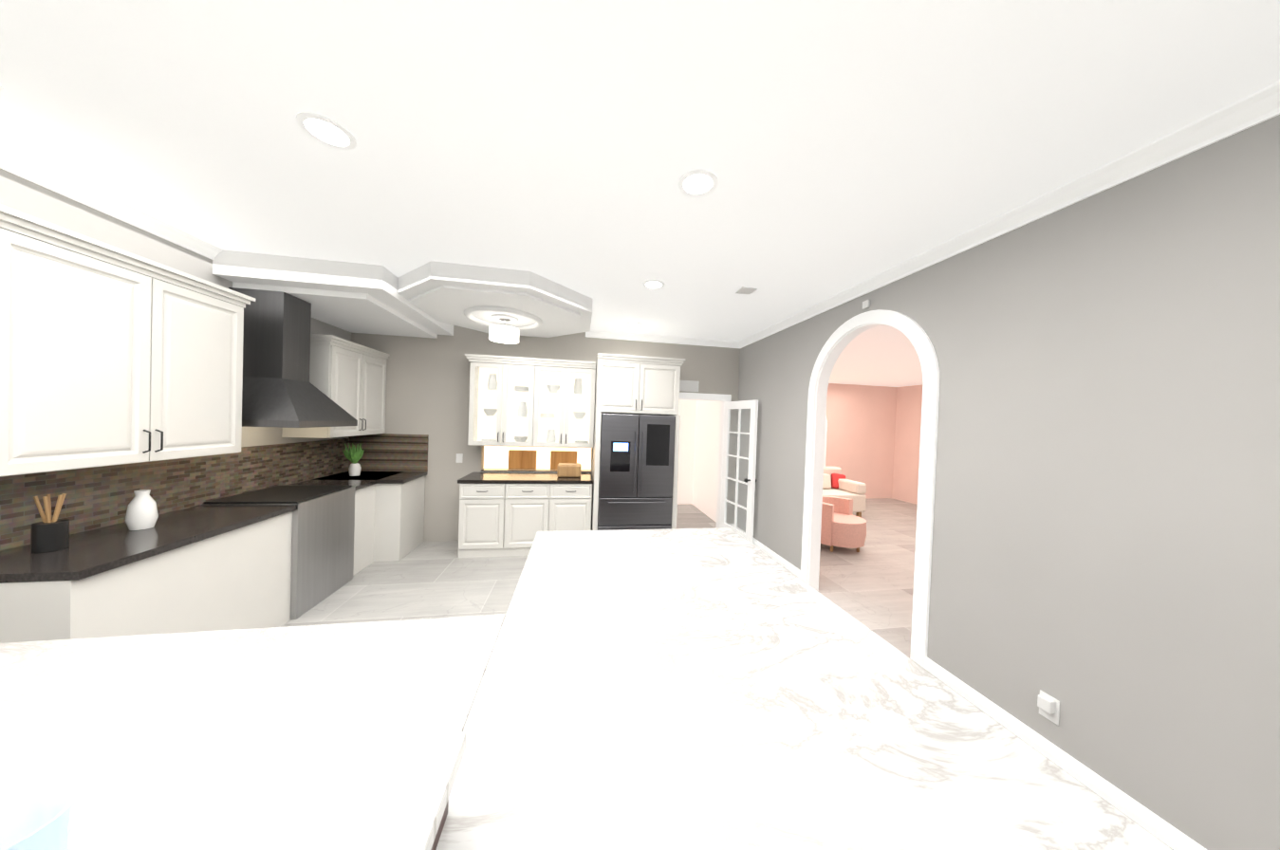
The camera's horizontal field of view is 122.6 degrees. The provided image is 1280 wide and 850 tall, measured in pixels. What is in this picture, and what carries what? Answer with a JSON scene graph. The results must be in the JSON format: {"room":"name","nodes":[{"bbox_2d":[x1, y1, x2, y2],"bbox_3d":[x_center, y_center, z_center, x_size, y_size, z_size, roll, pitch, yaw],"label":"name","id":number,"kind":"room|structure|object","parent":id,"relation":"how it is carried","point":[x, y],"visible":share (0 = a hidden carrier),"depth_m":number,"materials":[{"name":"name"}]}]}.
{"room":"kitchen","nodes":[
{"label":"kitchen","id":0,"kind":"room"},
{"bbox_2d":[0,168,351,446],"bbox_3d":[-3.503,0.072,2.984,0.184,2.900,3.150,2,1,-10],"label":"wall","id":1,"kind":"structure","parent":0,"point":[21,194],"depth_m":2.18,"materials":[{"name":"paint"}]},
{"bbox_2d":[0,145,222,259],"bbox_3d":[-3.171,-1.311,2.049,0.062,0.086,1.372,2,1,-10],"label":"crown molding","id":2,"kind":"structure","parent":1,"relation":"attached to","point":[10,161],"depth_m":2.04,"materials":[{"name":"white wood"}]},
{"bbox_2d":[0,215,250,477],"bbox_3d":[-3.060,-0.347,2.043,0.338,1.125,1.157,2,1,-10],"label":"upper cabinet","id":3,"kind":"object","parent":1,"relation":"attached to","point":[110,355],"depth_m":1.88,"materials":[{"name":"white wood"}]},
{"bbox_2d":[228,287,357,427],"bbox_3d":[-3.062,-0.554,3.063,0.667,1.120,0.740,2,1,-10],"label":"range hood","id":4,"kind":"object","parent":1,"relation":"attached to","point":[279,390],"visible":0.88,"depth_m":2.91,"materials":[{"name":"metal"}]},
{"bbox_2d":[281,333,389,438],"bbox_3d":[-3.329,-0.390,3.911,0.442,1.010,1.056,2,1,-10],"label":"upper cabinet","id":5,"kind":"object","parent":1,"relation":"attached to","point":[348,377],"visible":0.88,"depth_m":3.75,"materials":[{"name":"white wood"}]},
{"bbox_2d":[212,249,593,338],"bbox_3d":[-2.000,-1.213,3.705,2.938,0.244,1.888,2,1,-10],"label":"ceiling","id":6,"kind":"structure","parent":0,"point":[433,299],"depth_m":3.10,"materials":[{"name":"paint"}]},
{"bbox_2d":[488,316,519,343],"bbox_3d":[-1.460,-1.031,3.777,0.300,0.245,0.300,2,1,-10],"label":"ceiling light","id":7,"kind":"object","parent":6,"relation":"hanging from","point":[503,334],"visible":1,"depth_m":3.68,"materials":[{"name":"white metal"}]},
{"bbox_2d":[483,445,591,469],"bbox_3d":[-2.392,0.046,7.718,3.480,2.900,0.100,2,1,-10],"label":"wall","id":8,"kind":"structure","parent":0,"point":[495,456],"depth_m":7.69,"materials":[{"name":"beige"}]},
{"bbox_2d":[351,325,740,541],"bbox_3d":[-1.040,0.131,4.942,5.340,2.900,0.172,2,1,-10],"label":"wall","id":9,"kind":"structure","parent":0,"point":[427,385],"depth_m":4.61,"materials":[{"name":"paint"}]},
{"bbox_2d":[455,453,463,463],"bbox_3d":[-2.387,0.439,4.627,0.080,0.120,0.006,2,1,-10],"label":"outlet","id":10,"kind":"object","parent":9,"relation":"attached to","point":[459,456],"visible":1,"depth_m":4.62,"materials":[{"name":"white plastic"}]},
{"bbox_2d":[467,357,540,446],"bbox_3d":[-1.731,-0.271,4.561,0.828,1.065,0.327,2,1,-10],"label":"upper cabinet","id":11,"kind":"object","parent":9,"relation":"attached to","point":[505,424],"depth_m":4.46,"materials":[{"name":"beige wood"}]},
{"bbox_2d":[481,438,496,441],"bbox_3d":[-1.958,0.205,4.538,0.180,0.056,0.175,2,1,-10],"label":"plate","id":12,"kind":"object","parent":11,"relation":"in","point":[489,439],"depth_m":4.49,"materials":[{"name":"white ceramic"}]},
{"bbox_2d":[482,408,497,415],"bbox_3d":[-1.935,-0.164,4.534,0.180,0.094,0.175,2,1,-10],"label":"bowl","id":13,"kind":"object","parent":11,"relation":"in","point":[488,410],"depth_m":4.48,"materials":[{"name":"white ceramic"}]},
{"bbox_2d":[487,373,497,389],"bbox_3d":[-1.906,-0.557,4.532,0.116,0.199,0.116,2,1,-25],"label":"vase","id":14,"kind":"object","parent":11,"relation":"in","point":[493,379],"depth_m":4.49,"materials":[{"name":"white ceramic"}]},
{"bbox_2d":[514,436,527,442],"bbox_3d":[-1.569,0.199,4.605,0.180,0.094,0.175,2,1,-10],"label":"bowl","id":15,"kind":"object","parent":11,"relation":"in","point":[521,440],"depth_m":4.55,"materials":[{"name":"white ceramic"}]},
{"bbox_2d":[514,386,528,391],"bbox_3d":[-1.552,-0.473,4.594,0.180,0.056,0.175,2,1,-10],"label":"plate","id":16,"kind":"object","parent":11,"relation":"in","point":[519,388],"depth_m":4.52,"materials":[{"name":"white ceramic"}]},
{"bbox_2d":[518,401,527,417],"bbox_3d":[-1.540,-0.205,4.602,0.116,0.199,0.116,2,1,-25],"label":"vase","id":17,"kind":"object","parent":11,"relation":"in","point":[520,411],"depth_m":4.56,"materials":[{"name":"white ceramic"}]},
{"bbox_2d":[537,361,595,447],"bbox_3d":[-1.030,-0.248,4.683,0.829,1.065,0.327,2,1,-10],"label":"upper cabinet","id":18,"kind":"object","parent":9,"relation":"attached to","point":[563,403],"depth_m":4.59,"materials":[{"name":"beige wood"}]},
{"bbox_2d":[542,413,554,418],"bbox_3d":[-1.234,-0.123,4.656,0.180,0.056,0.175,2,1,-10],"label":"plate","id":19,"kind":"object","parent":18,"relation":"in","point":[551,415],"depth_m":4.59,"materials":[{"name":"white ceramic"}]},
{"bbox_2d":[546,429,556,442],"bbox_3d":[-1.183,0.159,4.671,0.116,0.199,0.116,2,1,-25],"label":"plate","id":20,"kind":"object","parent":18,"relation":"in","point":[550,435],"depth_m":4.63,"materials":[{"name":"white ceramic"}]},
{"bbox_2d":[546,385,559,392],"bbox_3d":[-1.153,-0.479,4.663,0.180,0.094,0.175,2,1,-10],"label":"bowl","id":21,"kind":"object","parent":18,"relation":"in","point":[551,390],"depth_m":4.61,"materials":[{"name":"white ceramic"}]},
{"bbox_2d":[574,378,582,393],"bbox_3d":[-0.834,-0.522,4.718,0.116,0.199,0.116,2,1,-25],"label":"vase","id":22,"kind":"object","parent":18,"relation":"in","point":[579,383],"depth_m":4.68,"materials":[{"name":"white ceramic"}]},
{"bbox_2d":[573,411,585,419],"bbox_3d":[-0.820,-0.128,4.728,0.180,0.094,0.175,2,1,-10],"label":"bowl","id":23,"kind":"object","parent":18,"relation":"in","point":[583,414],"depth_m":4.67,"materials":[{"name":"white ceramic"}]},
{"bbox_2d":[585,330,736,348],"bbox_3d":[0.334,-1.231,5.036,2.212,0.086,0.062,2,1,-10],"label":"crown molding","id":24,"kind":"structure","parent":9,"relation":"attached to","point":[592,333],"depth_m":5.03,"materials":[{"name":"white wood"}]},
{"bbox_2d":[679,380,699,391],"bbox_3d":[0.706,-0.572,5.135,0.320,0.160,0.020,2,1,-10],"label":"air vent","id":25,"kind":"object","parent":9,"relation":"in","point":[688,385],"visible":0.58,"depth_m":5.13,"materials":[{"name":"white plastic"}]},
{"bbox_2d":[677,399,720,522],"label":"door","id":26,"kind":"structure","parent":9,"relation":"in","point":[698,453],"depth_m":6.85,"materials":[{"name":"white wood"}]},
{"bbox_2d":[679,392,731,528],"bbox_3d":[0.870,0.588,5.260,0.900,2.110,0.174,2,1,-10],"label":"trim","id":27,"kind":"structure","parent":9,"relation":"attached to","point":[722,398],"depth_m":5.28,"materials":[{"name":"white wood"}]},
{"bbox_2d":[280,498,917,657],"bbox_3d":[-0.019,1.674,2.983,14.800,0.060,15.800,2,1,-10],"label":"floor","id":28,"kind":"structure","parent":0,"point":[870,584],"depth_m":3.60,"materials":[{"name":"tile"}]},
{"bbox_2d":[0,486,375,643],"bbox_3d":[-3.123,1.096,2.993,0.626,0.880,2.994,2,1,-10],"label":"base cabinet","id":29,"kind":"object","parent":28,"relation":"on","point":[268,536],"depth_m":2.02,"materials":[{"name":"wood"}]},
{"bbox_2d":[0,471,398,581],"bbox_3d":[-3.092,0.626,2.988,0.656,0.059,2.996,2,1,-10],"label":"countertop","id":30,"kind":"structure","parent":29,"relation":"on","point":[94,551],"depth_m":2.04,"materials":[{"name":"black stone"}]},
{"bbox_2d":[30,493,69,553],"bbox_3d":[-3.002,0.495,1.785,0.100,0.280,0.097,2,1,-10],"label":"utensil holder","id":31,"kind":"object","parent":30,"relation":"on","point":[47,534],"depth_m":1.77,"materials":[{"name":"black ceramic"}]},
{"bbox_2d":[124,489,158,530],"bbox_3d":[-3.033,0.514,2.135,0.120,0.230,0.117,2,1,-10],"label":"vase","id":32,"kind":"object","parent":30,"relation":"on","point":[141,513],"depth_m":2.11,"materials":[{"name":"white ceramic"}]},
{"bbox_2d":[342,443,364,476],"bbox_3d":[-3.363,0.404,4.089,0.180,0.374,0.195,2,1,-10],"label":"potted plant","id":33,"kind":"object","parent":30,"relation":"on","point":[354,455],"visible":1,"depth_m":4.08,"materials":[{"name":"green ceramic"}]},
{"bbox_2d":[375,471,427,482],"bbox_3d":[-3.164,0.618,4.168,0.916,0.039,0.647,2,1,-10],"label":"countertop","id":34,"kind":"structure","parent":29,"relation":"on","point":[403,476],"depth_m":4.13,"materials":[{"name":"black stone"}]},
{"bbox_2d":[197,482,356,619],"bbox_3d":[-3.108,1.073,3.087,0.646,0.925,0.720,2,1,-10],"label":"stove","id":35,"kind":"object","parent":28,"relation":"on","point":[324,526],"depth_m":3.05,"materials":[{"name":"metal"}]},
{"bbox_2d":[375,475,425,561],"bbox_3d":[-3.197,1.077,4.187,0.886,0.880,0.616,2,1,-10],"label":"base cabinet","id":36,"kind":"object","parent":28,"relation":"on","point":[399,507],"depth_m":3.96,"materials":[{"name":"wood"}]},
{"bbox_2d":[457,482,506,557],"bbox_3d":[-1.913,1.118,4.415,0.510,0.880,0.607,2,1,-10],"label":"base cabinet","id":37,"kind":"object","parent":28,"relation":"on","point":[505,514],"depth_m":4.12,"materials":[{"name":"white wood"}]},
{"bbox_2d":[457,471,593,482],"bbox_3d":[-1.401,0.674,4.490,1.556,0.039,0.617,2,1,-10],"label":"countertop","id":38,"kind":"structure","parent":37,"relation":"on","point":[473,477],"depth_m":4.32,"materials":[{"name":"stone"}]},
{"bbox_2d":[508,449,537,468],"bbox_3d":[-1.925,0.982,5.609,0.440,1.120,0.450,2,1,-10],"label":"cutting board","id":39,"kind":"object","parent":38,"relation":"on","point":[521,459],"depth_m":5.78,"materials":[{"name":"beige wood"}]},
{"bbox_2d":[550,450,577,469],"bbox_3d":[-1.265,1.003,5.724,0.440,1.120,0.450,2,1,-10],"label":"cutting board","id":40,"kind":"object","parent":38,"relation":"on","point":[556,456],"depth_m":5.88,"materials":[{"name":"beige wood"}]},
{"bbox_2d":[556,463,581,477],"bbox_3d":[-0.921,0.589,4.582,0.300,0.158,0.200,2,1,-10],"label":"bread box","id":41,"kind":"object","parent":38,"relation":"on","point":[568,470],"visible":1,"depth_m":4.49,"materials":[{"name":"beige wood"}]},
{"bbox_2d":[502,482,552,556],"bbox_3d":[-1.410,1.135,4.502,0.511,0.880,0.607,2,1,-10],"label":"base cabinet","id":42,"kind":"object","parent":28,"relation":"on","point":[528,504],"depth_m":4.20,"materials":[{"name":"white wood"}]},
{"bbox_2d":[548,482,593,531],"bbox_3d":[-0.907,1.151,4.590,0.510,0.880,0.607,2,1,-10],"label":"base cabinet","id":43,"kind":"object","parent":28,"relation":"on","point":[570,510],"depth_m":4.29,"materials":[{"name":"white wood"}]},
{"bbox_2d":[0,527,1173,849],"bbox_3d":[-0.823,1.126,0.975,3.446,1.034,2.603,2,1,-10],"label":"kitchen island","id":44,"kind":"object","parent":28,"relation":"on","point":[681,689],"depth_m":0.90,"materials":[{"name":"white marble"}]},
{"bbox_2d":[0,724,470,849],"bbox_3d":[-1.340,0.586,0.090,2.181,0.037,0.830,2,1,-10],"label":"island countertop","id":45,"kind":"structure","parent":44,"relation":"on","point":[392,792],"depth_m":0.55,"materials":[{"name":"white stone"}]},
{"bbox_2d":[0,784,80,849],"bbox_3d":[-0.670,0.504,0.371,0.082,0.165,0.082,2,1,-10],"label":"tumbler","id":46,"kind":"object","parent":45,"relation":"on","point":[38,837],"visible":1,"depth_m":0.40,"materials":[{"name":"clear glass"}]},
{"bbox_2d":[597,412,675,530],"bbox_3d":[-0.090,0.741,4.628,0.919,1.755,0.739,2,1,-10],"label":"refrigerator","id":47,"kind":"object","parent":28,"relation":"on","point":[637,456],"visible":0.77,"depth_m":4.31,"materials":[{"name":"black metal"}]},
{"bbox_2d":[591,352,685,530],"bbox_3d":[-0.060,0.376,4.680,1.104,2.485,0.687,2,1,-10],"label":"tall cabinet","id":48,"kind":"object","parent":28,"relation":"on","point":[629,384],"visible":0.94,"depth_m":4.39,"materials":[{"name":"white wood"}]},
{"bbox_2d":[820,496,866,552],"bbox_3d":[2.768,1.394,4.942,0.720,0.640,0.720,2,1,-10],"label":"barrel chair","id":49,"kind":"object","parent":28,"relation":"on","point":[843,526],"visible":0.65,"depth_m":4.68,"materials":[{"name":"pink fabric"}]},
{"bbox_2d":[822,466,866,518],"bbox_3d":[3.353,1.279,6.781,1.614,0.860,0.850,2,1,-10],"label":"sofa","id":50,"kind":"object","parent":28,"relation":"on","point":[836,483],"visible":0.42,"depth_m":6.65,"materials":[{"name":"beige fabric"}]},
{"bbox_2d":[0,0,1279,341],"bbox_3d":[-2.114,-1.325,-0.331,9.350,0.080,10.100,2,1,-10],"label":"ceiling","id":51,"kind":"structure","parent":0,"point":[835,146],"depth_m":1.43,"materials":[{"name":"paint"}]},
{"bbox_2d":[295,111,356,149],"bbox_3d":[-1.366,-1.281,1.533,0.198,0.008,0.198,2,1,-19],"label":"recessed light","id":52,"kind":"object","parent":51,"relation":"in","point":[336,135],"depth_m":1.52,"materials":[{"name":"white"}]},
{"bbox_2d":[642,279,665,289],"bbox_3d":[0.123,-1.251,3.123,0.198,0.008,0.198,2,1,-19],"label":"recessed light","id":53,"kind":"object","parent":51,"relation":"in","point":[650,284],"depth_m":3.11,"materials":[{"name":"white"}]},
{"bbox_2d":[677,168,717,196],"bbox_3d":[0.294,-1.227,1.783,0.198,0.008,0.198,2,1,-19],"label":"recessed light","id":54,"kind":"object","parent":51,"relation":"in","point":[698,182],"depth_m":1.77,"materials":[{"name":"white"}]},
{"bbox_2d":[735,286,757,295],"bbox_3d":[0.963,-1.220,3.187,0.140,0.011,0.140,2,1,-10],"label":"air vent","id":55,"kind":"object","parent":51,"relation":"attached to","point":[746,290],"visible":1,"depth_m":3.14,"materials":[{"name":"white plastic"}]},
{"bbox_2d":[825,383,897,499],"bbox_3d":[3.653,0.350,8.109,5.100,2.700,0.100,2,1,-10],"label":"wall","id":56,"kind":"structure","parent":0,"point":[873,438],"depth_m":8.35,"materials":[{"name":"pink paint"}]},
{"bbox_2d":[823,415,827,466],"bbox_3d":[3.846,0.578,8.069,0.980,2.260,0.048,2,1,-10],"label":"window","id":57,"kind":"structure","parent":56,"relation":"in","point":[825,441],"depth_m":8.14,"materials":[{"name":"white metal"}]},
{"bbox_2d":[828,325,922,387],"bbox_3d":[4.440,-0.949,4.108,5.200,0.060,8.200,2,1,-10],"label":"ceiling","id":58,"kind":"structure","parent":0,"point":[882,356],"depth_m":5.33,"materials":[{"name":"paint"}]},
{"bbox_2d":[893,385,922,504],"bbox_3d":[6.903,0.512,4.563,0.100,2.700,8.200,2,1,-10],"label":"wall","id":59,"kind":"structure","parent":0,"point":[907,425],"depth_m":8.16,"materials":[{"name":"pink paint"}]},
{"bbox_2d":[733,114,1279,849],"bbox_3d":[2.331,0.308,0.521,0.100,2.900,10.000,2,1,-10],"label":"wall","id":60,"kind":"structure","parent":0,"point":[1105,551],"depth_m":1.54,"materials":[{"name":"paint"}]},
{"bbox_2d":[720,399,758,543],"bbox_3d":[1.385,0.661,4.887,0.191,1.990,0.738,2,1,-10],"label":"door leaf","id":61,"kind":"structure","parent":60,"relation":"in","point":[751,480],"depth_m":4.83,"materials":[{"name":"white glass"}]},
{"bbox_2d":[728,523,800,578],"bbox_3d":[1.536,1.595,4.482,0.030,0.165,1.675,2,1,-10],"label":"baseboard","id":62,"kind":"structure","parent":60,"relation":"attached to","point":[764,548],"depth_m":4.10,"materials":[{"name":"white wood"}]},
{"bbox_2d":[862,299,870,309],"bbox_3d":[1.893,-1.011,2.936,0.020,0.060,0.060,2,1,-10],"label":"sensor","id":63,"kind":"object","parent":60,"relation":"attached to","point":[866,304],"visible":0.96,"depth_m":2.92,"materials":[{"name":"white plastic"}]},
{"bbox_2d":[800,309,939,667],"bbox_3d":[1.899,0.382,2.995,0.140,2.655,1.330,2,1,-10],"label":"trim","id":64,"kind":"structure","parent":60,"relation":"attached to","point":[844,335],"depth_m":2.58,"materials":[{"name":"white wood"}]},
{"bbox_2d":[736,80,1279,348],"bbox_3d":[2.313,-1.099,0.414,0.062,0.086,9.850,2,1,-10],"label":"crown molding","id":65,"kind":"structure","parent":60,"relation":"attached to","point":[1245,113],"depth_m":1.64,"materials":[{"name":"white wood"}]},
{"bbox_2d":[1037,689,1059,725],"bbox_3d":[2.013,1.402,1.736,0.040,0.120,0.075,2,1,-10],"label":"outlet","id":66,"kind":"object","parent":60,"relation":"attached to","point":[1048,705],"visible":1,"depth_m":1.72,"materials":[{"name":"white plastic"}]},
{"bbox_2d":[924,657,1206,849],"bbox_3d":[2.494,1.704,-1.024,0.017,0.165,6.845,2,1,-10],"label":"baseboard","id":67,"kind":"structure","parent":60,"relation":"attached to","point":[1172,837],"depth_m":1.63,"materials":[{"name":"white wood"}]}
]}

